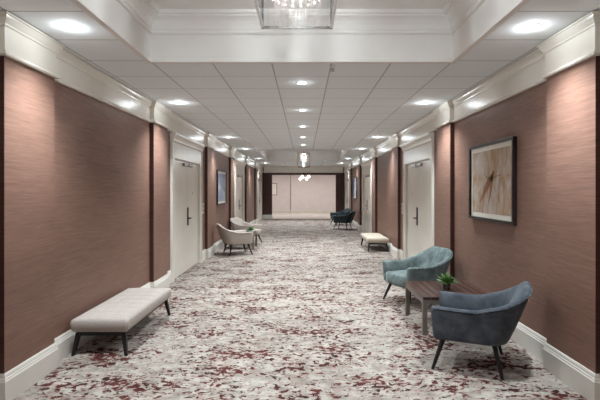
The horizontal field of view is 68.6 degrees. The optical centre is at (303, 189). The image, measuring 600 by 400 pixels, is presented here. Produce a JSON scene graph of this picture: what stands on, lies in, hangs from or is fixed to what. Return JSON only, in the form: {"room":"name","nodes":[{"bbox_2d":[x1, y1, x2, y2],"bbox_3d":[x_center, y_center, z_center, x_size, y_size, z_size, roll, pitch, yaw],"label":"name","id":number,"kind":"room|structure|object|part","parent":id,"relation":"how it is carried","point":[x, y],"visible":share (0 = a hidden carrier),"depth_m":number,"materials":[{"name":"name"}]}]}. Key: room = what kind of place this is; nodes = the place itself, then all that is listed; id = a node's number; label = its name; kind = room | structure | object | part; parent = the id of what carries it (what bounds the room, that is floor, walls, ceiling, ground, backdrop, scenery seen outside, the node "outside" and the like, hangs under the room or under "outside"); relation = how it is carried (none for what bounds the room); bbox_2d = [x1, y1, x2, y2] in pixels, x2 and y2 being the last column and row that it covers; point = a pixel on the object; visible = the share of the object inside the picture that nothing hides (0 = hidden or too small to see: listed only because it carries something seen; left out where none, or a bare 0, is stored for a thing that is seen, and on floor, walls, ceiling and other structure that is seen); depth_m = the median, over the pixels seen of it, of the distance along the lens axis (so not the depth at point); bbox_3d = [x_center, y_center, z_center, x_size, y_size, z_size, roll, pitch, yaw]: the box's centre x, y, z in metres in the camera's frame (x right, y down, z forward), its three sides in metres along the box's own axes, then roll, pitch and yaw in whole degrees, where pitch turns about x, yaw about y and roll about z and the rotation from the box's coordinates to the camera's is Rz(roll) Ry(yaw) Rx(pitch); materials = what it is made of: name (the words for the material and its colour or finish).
{"room":"hotel corridor","nodes":[
{"label":"hotel corridor","id":0,"kind":"room"},
{"bbox_2d":[0,56,262,373],"bbox_3d":[-2.310,0.135,9.750,0.220,2.870,28.500,0,0,0],"label":"wall","id":1,"kind":"structure","parent":0,"point":[85,180],"depth_m":4.29,"materials":[{"name":"brown fabric"}]},
{"bbox_2d":[0,215,262,399],"bbox_3d":[-2.219,1.459,9.750,0.082,0.222,28.500,0,0,0],"label":"baseboard","id":2,"kind":"structure","parent":1,"relation":"attached to","point":[17,380],"depth_m":3.71,"materials":[{"name":"beige paint"}]},
{"bbox_2d":[0,11,263,170],"bbox_3d":[-2.200,-1.139,9.750,0.120,0.307,28.500,0,0,0],"label":"trim","id":3,"kind":"structure","parent":1,"relation":"attached to","point":[21,42],"depth_m":4.49,"materials":[{"name":"beige paint"}]},
{"bbox_2d":[170,132,204,282],"bbox_3d":[-2.260,0.297,8.520,0.200,2.545,2.180,0,0,0],"label":"door","id":4,"kind":"structure","parent":1,"relation":"in","point":[185,153],"depth_m":8.38,"materials":[{"name":"beige paint"}]},
{"bbox_3d":[-2.210,-0.902,8.520,0.100,0.145,2.180,0,0,0],"label":"cornice","id":5,"kind":"part","parent":4,"relation":"part of","materials":[{"name":"beige paint"}]},
{"bbox_3d":[-2.269,0.515,8.602,0.012,0.350,0.085,0,0,0],"label":"lock plate","id":6,"kind":"part","parent":4,"relation":"part of","materials":[{"name":"brown metal"}]},
{"bbox_2d":[216,169,226,204],"bbox_3d":[-2.237,-0.070,11.970,0.044,0.920,1.260,0,0,0],"label":"framed print","id":7,"kind":"object","parent":1,"relation":"attached to","point":[221,176],"visible":1,"depth_m":11.94,"materials":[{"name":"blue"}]},
{"bbox_2d":[218,173,224,201],"bbox_3d":[-2.239,-0.070,11.970,0.002,0.746,1.086,0,0,0],"label":"painting","id":8,"kind":"object","parent":7,"relation":"attached to","point":[221,176],"depth_m":11.93,"materials":[{"name":"blue"}]},
{"bbox_2d":[234,160,245,220],"bbox_3d":[-2.260,0.297,15.330,0.200,2.545,2.180,0,0,0],"label":"door","id":9,"kind":"structure","parent":1,"relation":"in","point":[239,167],"depth_m":15.44,"materials":[{"name":"beige paint"}]},
{"bbox_3d":[-2.210,-0.902,15.330,0.100,0.145,2.180,0,0,0],"label":"cornice","id":10,"kind":"part","parent":9,"relation":"part of","materials":[{"name":"beige paint"}]},
{"bbox_2d":[257,170,262,220],"bbox_3d":[-2.260,0.297,22.200,0.200,2.545,2.180,0,0,0],"label":"door","id":11,"kind":"structure","parent":1,"relation":"in","point":[259,172],"depth_m":22.49,"materials":[{"name":"beige paint"}]},
{"bbox_2d":[13,213,586,399],"bbox_3d":[0.000,1.610,12.700,8.400,0.080,34.800,0,0,0],"label":"floor","id":12,"kind":"structure","parent":0,"point":[306,315],"depth_m":4.44,"materials":[{"name":"carpet"}]},
{"bbox_2d":[70,288,170,355],"bbox_3d":[-1.937,1.386,4.840,0.544,0.368,1.370,0,0,0],"label":"upholstered bench","id":13,"kind":"object","parent":12,"relation":"on","point":[116,316],"visible":1,"depth_m":4.35,"materials":[{"name":"grey fabric"}]},
{"bbox_3d":[-2.167,1.462,4.195,0.072,0.215,0.073,0,0,0],"label":"leg","id":14,"kind":"part","parent":13,"relation":"part of","materials":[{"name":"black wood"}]},
{"bbox_2d":[70,288,170,331],"bbox_3d":[-1.937,1.275,4.840,0.544,0.146,1.370,0,0,0],"label":"cushion","id":15,"kind":"object","parent":13,"relation":"on","point":[121,312],"depth_m":4.43,"materials":[{"name":"grey fabric"}]},
{"bbox_3d":[-1.937,1.369,4.840,0.470,0.042,1.296,0,0,0],"label":"frame rail","id":16,"kind":"part","parent":13,"relation":"part of","materials":[{"name":"black wood"}]},
{"bbox_3d":[-1.707,1.462,4.195,0.072,0.215,0.073,0,0,0],"label":"leg","id":17,"kind":"part","parent":13,"relation":"part of","materials":[{"name":"black wood"}]},
{"bbox_3d":[-1.707,1.462,5.485,0.072,0.215,0.073,0,0,0],"label":"leg","id":18,"kind":"part","parent":13,"relation":"part of","materials":[{"name":"black wood"}]},
{"bbox_2d":[216,224,252,255],"bbox_3d":[-1.729,1.198,10.797,0.809,0.755,0.698,0,0,-24],"label":"armchair","id":19,"kind":"object","parent":12,"relation":"on","point":[230,237],"visible":1,"depth_m":10.53,"materials":[{"name":"beige fabric"}]},
{"bbox_2d":[224,231,256,249],"bbox_3d":[-1.700,1.361,11.920,0.776,0.417,0.840,0,0,0],"label":"side table","id":20,"kind":"object","parent":12,"relation":"on","point":[254,232],"visible":0.2,"depth_m":11.92,"materials":[{"name":"brown wood"}]},
{"bbox_2d":[230,217,261,244],"bbox_3d":[-1.730,1.198,12.990,0.809,0.755,0.698,0,0,22],"label":"armchair","id":21,"kind":"object","parent":12,"relation":"on","point":[237,224],"visible":0.71,"depth_m":13.02,"materials":[{"name":"beige fabric"}]},
{"bbox_2d":[253,228,260,234],"bbox_3d":[-1.631,1.220,12.951,0.597,0.175,0.470,0,0,22],"label":"seat cushion","id":22,"kind":"object","parent":21,"relation":"on","point":[258,230],"depth_m":12.93,"materials":[{"name":"beige fabric"}]},
{"bbox_2d":[330,208,350,225],"bbox_3d":[1.670,1.198,19.790,0.809,0.755,0.698,0,0,-22],"label":"armchair","id":23,"kind":"object","parent":12,"relation":"on","point":[346,211],"visible":0.66,"depth_m":19.86,"materials":[{"name":"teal fabric"}]},
{"bbox_2d":[333,211,355,229],"bbox_3d":[1.649,1.198,17.607,0.809,0.755,0.698,0,0,24],"label":"armchair","id":24,"kind":"object","parent":12,"relation":"on","point":[348,218],"visible":1,"depth_m":17.34,"materials":[{"name":"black fabric"}]},
{"bbox_2d":[361,233,388,251],"bbox_3d":[1.880,1.386,11.830,0.544,0.368,1.370,0,0,0],"label":"upholstered bench","id":25,"kind":"object","parent":12,"relation":"on","point":[370,238],"visible":1,"depth_m":11.18,"materials":[{"name":"beige fabric"}]},
{"bbox_3d":[1.880,1.369,11.830,0.470,0.042,1.296,0,0,0],"label":"frame rail","id":26,"kind":"part","parent":25,"relation":"part of","materials":[{"name":"black wood"}]},
{"bbox_2d":[361,233,388,242],"bbox_3d":[1.880,1.275,11.830,0.544,0.146,1.370,0,0,0],"label":"cushion","id":27,"kind":"object","parent":25,"relation":"on","point":[368,237],"depth_m":11.23,"materials":[{"name":"beige fabric"}]},
{"bbox_2d":[382,246,452,303],"bbox_3d":[1.615,1.198,6.180,0.809,0.755,0.698,0,0,-22],"label":"armchair","id":28,"kind":"object","parent":12,"relation":"on","point":[427,265],"visible":0.89,"depth_m":6.15,"materials":[{"name":"teal fabric"}]},
{"bbox_3d":[1.198,1.435,6.295,0.152,0.280,0.046,0,0,19],"label":"leg","id":29,"kind":"part","parent":28,"relation":"part of","materials":[{"name":"black wood"}]},
{"bbox_2d":[386,270,406,287],"bbox_3d":[1.516,1.220,6.141,0.597,0.175,0.470,0,0,-22],"label":"seat cushion","id":30,"kind":"object","parent":28,"relation":"on","point":[398,278],"depth_m":6.03,"materials":[{"name":"teal fabric"}]},
{"bbox_2d":[405,281,487,335],"bbox_3d":[1.670,1.361,5.160,0.776,0.417,0.840,0,0,0],"label":"side table","id":31,"kind":"object","parent":12,"relation":"on","point":[427,292],"visible":0.58,"depth_m":5.10,"materials":[{"name":"brown wood"}]},
{"bbox_3d":[1.307,1.377,5.553,0.050,0.385,0.050,0,0,0],"label":"leg","id":32,"kind":"part","parent":31,"relation":"part of","materials":[{"name":"brown wood"}]},
{"bbox_3d":[1.307,1.377,4.767,0.050,0.385,0.050,0,0,0],"label":"leg","id":33,"kind":"part","parent":31,"relation":"part of","materials":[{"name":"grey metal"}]},
{"bbox_2d":[437,272,461,289],"bbox_3d":[1.664,1.054,5.115,0.298,0.198,0.284,0,0,0],"label":"potted succulent","id":34,"kind":"object","parent":31,"relation":"on","point":[447,279],"visible":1,"depth_m":5.08,"materials":[{"name":"plant"}]},
{"bbox_2d":[443,283,449,289],"bbox_3d":[1.660,1.115,5.120,0.084,0.075,0.084,0,0,0],"label":"pot","id":35,"kind":"object","parent":34,"relation":"on","point":[445,286],"depth_m":5.08,"materials":[{"name":"stone"}]},
{"bbox_2d":[431,281,532,379],"bbox_3d":[1.606,1.198,3.987,0.809,0.755,0.698,0,0,24],"label":"armchair","id":36,"kind":"object","parent":12,"relation":"on","point":[490,319],"visible":1,"depth_m":3.74,"materials":[{"name":"blue fabric"}]},
{"bbox_3d":[1.185,1.435,3.886,0.152,0.280,0.046,0,0,-17],"label":"leg","id":37,"kind":"part","parent":36,"relation":"part of","materials":[{"name":"black wood"}]},
{"bbox_3d":[1.624,1.436,3.692,0.099,0.278,0.119,0,0,24],"label":"leg","id":38,"kind":"part","parent":36,"relation":"part of","materials":[{"name":"black wood"}]},
{"bbox_2d":[0,0,599,165],"bbox_3d":[-0.025,-1.330,9.710,5.150,0.060,28.820,0,0,0],"label":"ceiling","id":39,"kind":"structure","parent":0,"point":[256,105],"depth_m":5.42,"materials":[{"name":"tile"}]},
{"bbox_2d":[60,23,80,30],"bbox_3d":[-1.860,-1.295,3.505,0.152,0.010,0.152,0,0,0],"label":"recessed light","id":40,"kind":"object","parent":39,"relation":"in","point":[68,26],"visible":1,"depth_m":3.49,"materials":[{"name":"white ceramic"}]},
{"bbox_2d":[296,81,307,83],"bbox_3d":[-0.025,-1.295,5.335,0.152,0.010,0.152,0,0,0],"label":"recessed light","id":41,"kind":"object","parent":39,"relation":"in","point":[298,82],"visible":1,"depth_m":5.30,"materials":[{"name":"white ceramic"}]},
{"bbox_2d":[521,23,541,30],"bbox_3d":[1.810,-1.295,3.505,0.152,0.010,0.152,0,0,0],"label":"recessed light","id":42,"kind":"object","parent":39,"relation":"in","point":[532,26],"visible":1,"depth_m":3.49,"materials":[{"name":"white ceramic"}]},
{"bbox_2d":[153,0,449,8],"bbox_3d":[-0.025,-1.585,1.675,3.150,0.450,5.590,0,0,0],"label":"ceiling","id":43,"kind":"structure","parent":0,"point":[162,4],"depth_m":4.17,"materials":[{"name":"white paint"}]},
{"bbox_2d":[254,0,337,28],"bbox_3d":[-0.045,-1.399,2.610,0.460,0.723,0.460,0,0,0],"label":"pendant lantern","id":44,"kind":"object","parent":43,"relation":"hanging from","point":[259,4],"visible":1,"depth_m":2.79,"materials":[{"name":"silver metal"}]},
{"bbox_3d":[-0.267,-1.297,2.610,0.004,0.488,0.428,0,0,0],"label":"glass panel","id":45,"kind":"part","parent":44,"relation":"part of","materials":[{"name":"clear glass"}]},
{"bbox_3d":[0.177,-1.297,2.610,0.004,0.488,0.428,0,0,0],"label":"glass panel","id":46,"kind":"part","parent":44,"relation":"part of","materials":[{"name":"clear glass"}]},
{"bbox_2d":[70,0,530,62],"bbox_3d":[-0.025,-1.520,1.675,3.110,0.480,5.550,0,0,0],"label":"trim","id":47,"kind":"structure","parent":43,"relation":"attached to","point":[156,35],"depth_m":4.38,"materials":[{"name":"white paint"}]},
{"bbox_2d":[263,167,343,214],"bbox_3d":[-0.025,0.135,24.060,5.150,2.870,0.120,0,0,0],"label":"wall","id":48,"kind":"structure","parent":0,"point":[267,177],"depth_m":24.00,"materials":[{"name":"brown paint"}]},
{"bbox_2d":[263,215,271,218],"bbox_3d":[-0.030,1.459,23.989,4.414,0.222,0.022,0,0,0],"label":"baseboard","id":49,"kind":"structure","parent":48,"relation":"attached to","point":[264,216],"depth_m":23.98,"materials":[{"name":"beige paint"}]},
{"bbox_2d":[264,166,342,172],"bbox_3d":[-0.030,-1.113,23.970,4.338,0.357,0.060,0,0,0],"label":"trim","id":50,"kind":"structure","parent":48,"relation":"attached to","point":[267,169],"depth_m":23.99,"materials":[{"name":"beige paint"}]},
{"bbox_2d":[272,175,335,212],"bbox_3d":[0.000,0.195,30.025,8.400,2.750,0.150,0,0,0],"label":"wall","id":51,"kind":"structure","parent":0,"point":[318,192],"depth_m":29.95,"materials":[{"name":"beige paint"}]},
{"bbox_2d":[272,183,276,194],"bbox_3d":[-2.030,-0.050,29.982,0.380,0.800,0.033,0,0,0],"label":"framed print","id":52,"kind":"object","parent":51,"relation":"attached to","point":[274,185],"visible":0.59,"depth_m":29.98},
{"bbox_2d":[290,175,290,209],"bbox_3d":[-0.912,0.095,29.973,0.025,2.550,0.050,0,0,0],"label":"trim","id":53,"kind":"structure","parent":51,"relation":"attached to","point":[290,175],"depth_m":29.95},
{"bbox_2d":[272,210,335,212],"bbox_3d":[0.000,1.459,29.964,8.380,0.222,0.072,0,0,0],"label":"baseboard","id":54,"kind":"structure","parent":51,"relation":"attached to","point":[273,211],"depth_m":29.93,"materials":[{"name":"beige paint"}]},
{"bbox_2d":[344,56,599,373],"bbox_3d":[2.250,0.135,9.750,0.220,2.870,28.500,0,0,0],"label":"wall","id":55,"kind":"structure","parent":0,"point":[553,246],"depth_m":4.11,"materials":[{"name":"brown fabric"}]},
{"bbox_2d":[344,170,348,208],"bbox_3d":[2.200,0.297,22.200,0.200,2.545,2.180,0,0,0],"label":"door","id":56,"kind":"structure","parent":55,"relation":"in","point":[346,172],"depth_m":22.41,"materials":[{"name":"beige paint"}]},
{"bbox_2d":[353,177,356,198],"bbox_3d":[2.177,-0.090,18.780,0.044,0.920,1.260,0,0,0],"label":"framed print","id":57,"kind":"object","parent":55,"relation":"attached to","point":[354,178],"visible":1,"depth_m":18.62,"materials":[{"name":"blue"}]},
{"bbox_2d":[354,179,355,196],"bbox_3d":[2.179,-0.090,18.780,0.002,0.746,1.086,0,0,0],"label":"painting","id":58,"kind":"object","parent":57,"relation":"attached to","point":[354,179],"depth_m":18.79,"materials":[{"name":"blue"}]},
{"bbox_2d":[360,160,371,232],"bbox_3d":[2.200,0.297,15.330,0.200,2.545,2.180,0,0,0],"label":"door","id":59,"kind":"structure","parent":55,"relation":"in","point":[366,166],"depth_m":15.35,"materials":[{"name":"beige paint"}]},
{"bbox_3d":[2.150,-0.902,15.330,0.100,0.145,2.180,0,0,0],"label":"cornice","id":60,"kind":"part","parent":59,"relation":"part of","materials":[{"name":"beige paint"}]},
{"bbox_2d":[400,132,433,259],"bbox_3d":[2.200,0.297,8.520,0.200,2.545,2.180,0,0,0],"label":"door","id":61,"kind":"structure","parent":55,"relation":"in","point":[418,153],"depth_m":8.44,"materials":[{"name":"beige paint"}]},
{"bbox_3d":[2.209,0.515,8.602,0.012,0.350,0.085,0,0,0],"label":"lock plate","id":62,"kind":"part","parent":61,"relation":"part of","materials":[{"name":"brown metal"}]},
{"bbox_3d":[2.150,-0.902,8.520,0.100,0.145,2.180,0,0,0],"label":"cornice","id":63,"kind":"part","parent":61,"relation":"part of","materials":[{"name":"beige paint"}]},
{"bbox_2d":[343,11,599,170],"bbox_3d":[2.140,-1.139,9.750,0.120,0.307,28.500,0,0,0],"label":"trim","id":64,"kind":"structure","parent":55,"relation":"attached to","point":[579,41],"depth_m":4.47,"materials":[{"name":"beige paint"}]},
{"bbox_2d":[350,220,599,399],"bbox_3d":[2.159,1.459,9.750,0.082,0.222,28.500,0,0,0],"label":"baseboard","id":65,"kind":"structure","parent":55,"relation":"attached to","point":[582,380],"depth_m":3.71,"materials":[{"name":"beige paint"}]},
{"bbox_2d":[469,136,516,224],"bbox_3d":[2.177,-0.095,5.150,0.044,0.920,1.220,0,0,0],"label":"framed painting","id":66,"kind":"object","parent":55,"relation":"attached to","point":[492,165],"visible":1,"depth_m":5.03,"materials":[{"name":"brown paper"}]},
{"bbox_3d":[-0.025,-1.585,16.620,3.150,0.450,4.980,0,0,0],"label":"ceiling","id":67,"kind":"structure","parent":0,"visible":0},
{"bbox_2d":[255,150,350,159],"bbox_3d":[-0.025,-1.520,16.620,3.110,0.480,4.940,0,0,0],"label":"trim","id":68,"kind":"structure","parent":67,"relation":"attached to","point":[267,154],"depth_m":19.02,"materials":[{"name":"white paint"}]},
{"bbox_2d":[298,153,309,167],"bbox_3d":[-0.005,-1.310,16.700,0.460,0.900,0.460,0,0,0],"label":"pendant lantern","id":69,"kind":"object","parent":67,"relation":"hanging from","point":[298,153],"visible":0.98,"depth_m":16.67,"materials":[{"name":"silver metal"}]},
{"bbox_3d":[0.000,-1.210,27.110,8.400,0.060,5.980,0,0,0],"label":"ceiling","id":70,"kind":"structure","parent":0,"visible":0},
{"bbox_2d":[299,175,309,179],"bbox_3d":[0.030,-0.892,27.000,0.690,0.575,0.620,0,0,0],"label":"glass chandelier","id":71,"kind":"object","parent":70,"relation":"hanging from","point":[302,176],"visible":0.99,"depth_m":26.93,"materials":[{"name":"white glass"}]}
]}

